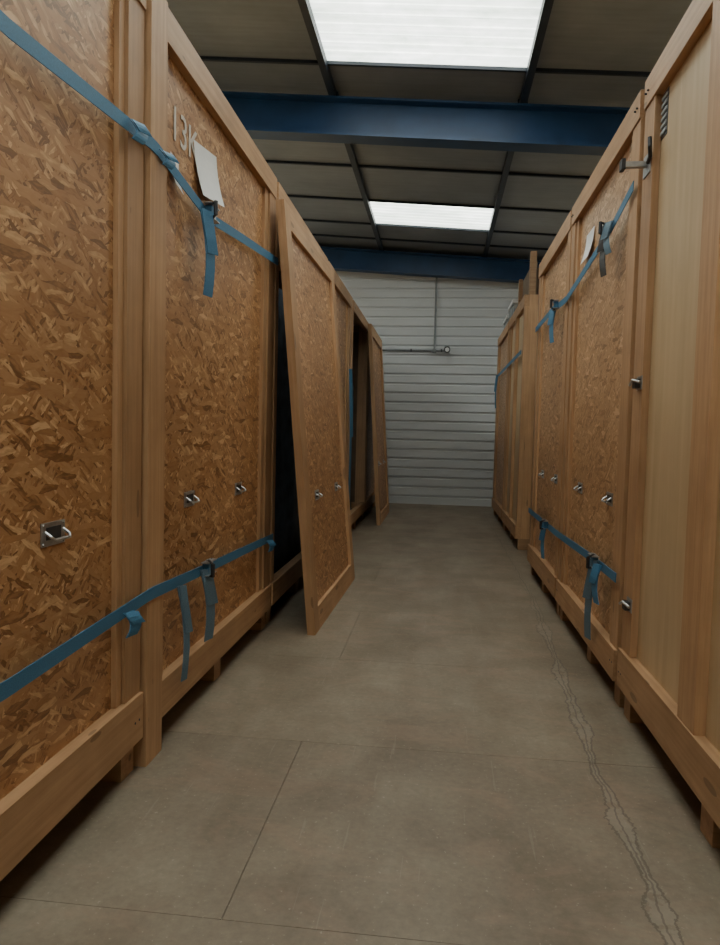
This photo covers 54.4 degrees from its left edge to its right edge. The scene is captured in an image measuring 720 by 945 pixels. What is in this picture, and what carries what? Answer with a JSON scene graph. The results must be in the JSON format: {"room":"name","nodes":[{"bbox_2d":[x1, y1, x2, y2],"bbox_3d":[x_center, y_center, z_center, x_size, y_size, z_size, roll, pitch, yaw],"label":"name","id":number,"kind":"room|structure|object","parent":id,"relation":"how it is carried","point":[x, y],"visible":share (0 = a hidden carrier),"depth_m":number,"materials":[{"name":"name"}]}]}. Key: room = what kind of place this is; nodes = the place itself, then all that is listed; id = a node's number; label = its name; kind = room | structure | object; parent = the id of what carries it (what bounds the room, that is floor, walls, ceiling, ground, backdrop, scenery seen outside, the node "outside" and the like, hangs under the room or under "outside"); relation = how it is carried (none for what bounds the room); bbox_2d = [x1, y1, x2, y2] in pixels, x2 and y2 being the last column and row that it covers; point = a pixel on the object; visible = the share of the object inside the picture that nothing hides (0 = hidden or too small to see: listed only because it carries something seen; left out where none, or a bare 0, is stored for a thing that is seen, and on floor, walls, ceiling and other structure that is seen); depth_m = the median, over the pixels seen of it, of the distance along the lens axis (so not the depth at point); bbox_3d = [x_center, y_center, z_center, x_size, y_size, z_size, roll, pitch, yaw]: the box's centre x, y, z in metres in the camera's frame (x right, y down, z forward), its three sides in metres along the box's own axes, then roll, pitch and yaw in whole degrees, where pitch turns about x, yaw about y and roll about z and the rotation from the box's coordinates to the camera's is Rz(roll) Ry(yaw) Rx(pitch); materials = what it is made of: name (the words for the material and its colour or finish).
{"room":"storage warehouse","nodes":[
{"label":"storage warehouse","id":0,"kind":"room"},
{"bbox_2d":[0,503,719,944],"bbox_3d":[0.275,0.970,3.598,7.200,0.100,15.500,2,3,6],"label":"floor","id":1,"kind":"structure","parent":0,"point":[446,760],"depth_m":2.13,"materials":[{"name":"grey concrete"}]},
{"bbox_2d":[0,0,146,880],"bbox_3d":[-1.873,-0.267,1.465,2.214,2.500,1.750,2,3,6],"label":"crate","id":2,"kind":"object","parent":1,"relation":"on","point":[71,176],"visible":1,"depth_m":1.81,"materials":[{"name":"brown wood"}]},
{"bbox_2d":[133,0,276,766],"bbox_3d":[-1.675,-0.358,3.201,2.214,2.500,1.710,2,3,6],"label":"crate","id":3,"kind":"object","parent":1,"relation":"on","point":[206,442],"visible":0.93,"depth_m":2.77,"materials":[{"name":"brown wood"}]},
{"bbox_2d":[0,533,275,701],"bbox_3d":[-0.759,0.617,1.409,0.063,0.395,5.160,2,3,6],"label":"strap","id":4,"kind":"object","parent":3,"relation":"attached to","point":[10,686],"visible":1,"depth_m":2.30,"materials":[{"name":"fabric"}]},
{"bbox_2d":[0,10,277,297],"bbox_3d":[-0.724,-0.828,1.329,0.063,0.450,5.160,2,3,6],"label":"strap","id":5,"kind":"object","parent":3,"relation":"attached to","point":[141,134],"visible":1,"depth_m":2.05,"materials":[{"name":"fabric"}]},
{"bbox_2d":[265,182,327,623],"bbox_3d":[-1.477,-0.450,4.943,2.212,2.500,1.720,2,3,6],"label":"crate","id":6,"kind":"object","parent":1,"relation":"on","point":[285,566],"visible":0.09,"depth_m":4.56,"materials":[{"name":"brown wood"}]},
{"bbox_2d":[276,199,354,634],"bbox_3d":[-0.244,-0.322,4.554,0.265,2.354,1.550,2,3,8],"label":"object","id":7,"kind":"structure","parent":1,"relation":"on","point":[308,285],"depth_m":4.31,"materials":[{"name":"brown wood"}]},
{"bbox_2d":[329,261,352,470],"bbox_3d":[-1.285,-0.538,6.620,2.212,2.500,1.540,2,3,6],"label":"crate","id":8,"kind":"object","parent":1,"relation":"on","point":[344,300],"visible":0.06,"depth_m":6.95,"materials":[{"name":"brown wood"}]},
{"bbox_2d":[348,369,352,499],"bbox_3d":[-0.161,-0.329,6.502,0.054,1.350,1.500,2,3,6],"label":"strap","id":9,"kind":"object","parent":8,"relation":"attached to","point":[350,370],"visible":0.82,"depth_m":7.01,"materials":[{"name":"fabric"}]},
{"bbox_2d":[348,300,368,528],"bbox_3d":[-1.095,-0.626,8.281,2.212,2.500,1.650,2,3,6],"label":"crate","id":10,"kind":"object","parent":1,"relation":"on","point":[359,328],"visible":0.14,"depth_m":8.92,"materials":[{"name":"brown wood"}]},
{"bbox_2d":[363,348,375,518],"bbox_3d":[-0.895,-0.718,10.028,2.212,2.500,1.730,2,3,6],"label":"crate","id":11,"kind":"object","parent":1,"relation":"on","point":[369,470],"visible":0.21,"depth_m":9.64,"materials":[{"name":"brown wood"}]},
{"bbox_2d":[368,324,388,524],"bbox_3d":[0.257,-0.612,9.236,0.215,2.437,1.550,2,3,6],"label":"door","id":12,"kind":"structure","parent":1,"relation":"on","point":[375,342],"depth_m":9.06,"materials":[{"name":"brown wood"}]},
{"bbox_2d":[492,322,508,527],"bbox_3d":[2.933,-0.574,9.119,2.212,2.500,1.580,2,3,6],"label":"crate","id":13,"kind":"object","parent":1,"relation":"on","point":[503,340],"visible":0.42,"depth_m":9.35,"materials":[{"name":"brown wood"}]},
{"bbox_2d":[503,314,508,327],"bbox_3d":[2.190,-1.971,9.422,0.480,0.220,0.600,2,3,6],"label":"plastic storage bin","id":14,"kind":"object","parent":13,"relation":"on","point":[506,320],"visible":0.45,"depth_m":9.36,"materials":[{"name":"white plastic"}]},
{"bbox_2d":[494,350,520,407],"bbox_3d":[1.721,-1.049,8.391,0.054,0.470,3.050,2,3,6],"label":"strap","id":15,"kind":"object","parent":13,"relation":"attached to","point":[519,352],"visible":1,"depth_m":8.75,"materials":[{"name":"blue fabric"}]},
{"bbox_2d":[508,299,517,319],"bbox_3d":[2.111,-1.965,8.726,0.480,0.280,0.600,2,3,6],"label":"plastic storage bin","id":16,"kind":"object","parent":13,"relation":"on","point":[513,305],"visible":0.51,"depth_m":8.54,"materials":[{"name":"white plastic"}]},
{"bbox_2d":[502,294,538,549],"bbox_3d":[2.748,-0.489,7.506,2.212,2.500,1.530,2,3,6],"label":"crate","id":17,"kind":"object","parent":1,"relation":"on","point":[523,322],"visible":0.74,"depth_m":6.92,"materials":[{"name":"brown wood"}]},
{"bbox_2d":[518,251,538,304],"bbox_3d":[1.783,-1.970,7.418,0.120,0.420,1.270,2,3,6],"label":"cardboard box","id":18,"kind":"object","parent":17,"relation":"on","point":[530,284],"visible":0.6,"depth_m":6.84,"materials":[{"name":"cardboard"}]},
{"bbox_2d":[527,210,571,615],"bbox_3d":[2.424,-0.352,4.895,2.212,2.500,1.380,2,3,6],"label":"crate","id":19,"kind":"object","parent":1,"relation":"on","point":[555,266],"visible":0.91,"depth_m":4.97,"materials":[{"name":"brown wood"}]},
{"bbox_2d":[555,89,645,707],"bbox_3d":[2.258,-0.276,3.446,2.214,2.500,1.460,2,3,6],"label":"crate","id":20,"kind":"object","parent":1,"relation":"on","point":[602,310],"visible":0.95,"depth_m":3.38,"materials":[{"name":"brown wood"}]},
{"bbox_2d":[528,508,615,639],"bbox_3d":[1.187,0.518,4.326,0.063,0.405,2.860,2,3,6],"label":"strap","id":21,"kind":"object","parent":20,"relation":"attached to","point":[594,565],"visible":1,"depth_m":3.25,"materials":[{"name":"fabric"}]},
{"bbox_2d":[535,181,633,342],"bbox_3d":[1.225,-1.042,4.240,0.063,0.410,2.860,2,3,6],"label":"strap","id":22,"kind":"object","parent":20,"relation":"attached to","point":[605,230],"visible":1,"depth_m":3.19,"materials":[{"name":"fabric"}]},
{"bbox_2d":[616,0,719,847],"bbox_3d":[1.996,-0.177,1.536,2.300,2.500,2.280,2,3,6],"label":"crate","id":23,"kind":"object","parent":1,"relation":"on","point":[668,660],"visible":1,"depth_m":2.30,"materials":[{"name":"brown wood"}]},
{"bbox_2d":[166,0,692,260],"bbox_3d":[0.375,-3.115,3.371,7.200,0.620,15.500,2,3,6],"label":"ceiling","id":24,"kind":"structure","parent":0,"point":[616,35],"depth_m":5.88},
{"bbox_2d":[222,91,629,155],"bbox_3d":[0.659,-2.954,5.938,7.200,0.810,0.180,2,3,6],"label":"roof beam","id":25,"kind":"structure","parent":24,"relation":"attached to","point":[453,124],"depth_m":5.93,"materials":[{"name":"blue metal"}]},
{"bbox_2d":[309,0,542,66],"bbox_3d":[0.446,-3.154,4.883,1.600,0.139,1.120,2,3,6],"label":"window","id":26,"kind":"structure","parent":24,"relation":"attached to","point":[501,33],"depth_m":4.98,"materials":[{"name":"white"}]},
{"bbox_2d":[320,246,540,282],"bbox_3d":[1.227,-3.215,10.898,7.200,0.810,0.180,2,3,6],"label":"roof beam","id":27,"kind":"structure","parent":24,"relation":"attached to","point":[482,268],"depth_m":10.90,"materials":[{"name":"blue metal"}]},
{"bbox_2d":[370,202,492,229],"bbox_3d":[0.935,-3.378,9.159,1.600,0.139,1.000,2,3,6],"label":"window","id":28,"kind":"structure","parent":24,"relation":"attached to","point":[385,213],"depth_m":9.18,"materials":[{"name":"white"}]},
{"bbox_2d":[322,246,540,506],"bbox_3d":[1.219,-1.805,11.215,7.200,4.642,0.120,2,3,6],"label":"wall","id":29,"kind":"structure","parent":0,"point":[440,410],"depth_m":11.18,"materials":[{"name":"white metal"}]},
{"bbox_2d":[382,278,444,352],"bbox_3d":[0.646,-2.516,11.158,1.430,1.200,0.050,2,3,6],"label":"conduit","id":30,"kind":"object","parent":29,"relation":"attached to","point":[434,350],"visible":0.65,"depth_m":11.11,"materials":[{"name":"metal"}]},
{"bbox_2d":[200,0,650,256],"bbox_3d":[0.373,-3.037,3.376,7.144,0.511,15.500,2,3,6],"label":"trim","id":31,"kind":"structure","parent":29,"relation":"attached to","point":[530,70],"depth_m":5.90,"materials":[{"name":"metal"}]},
{"bbox_2d":[444,345,449,352],"bbox_3d":[1.375,-1.946,11.042,0.100,0.129,0.173,2,3,6],"label":"floodlight","id":32,"kind":"object","parent":29,"relation":"attached to","point":[447,347],"visible":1,"depth_m":10.97,"materials":[{"name":"grey plastic"}]}
]}

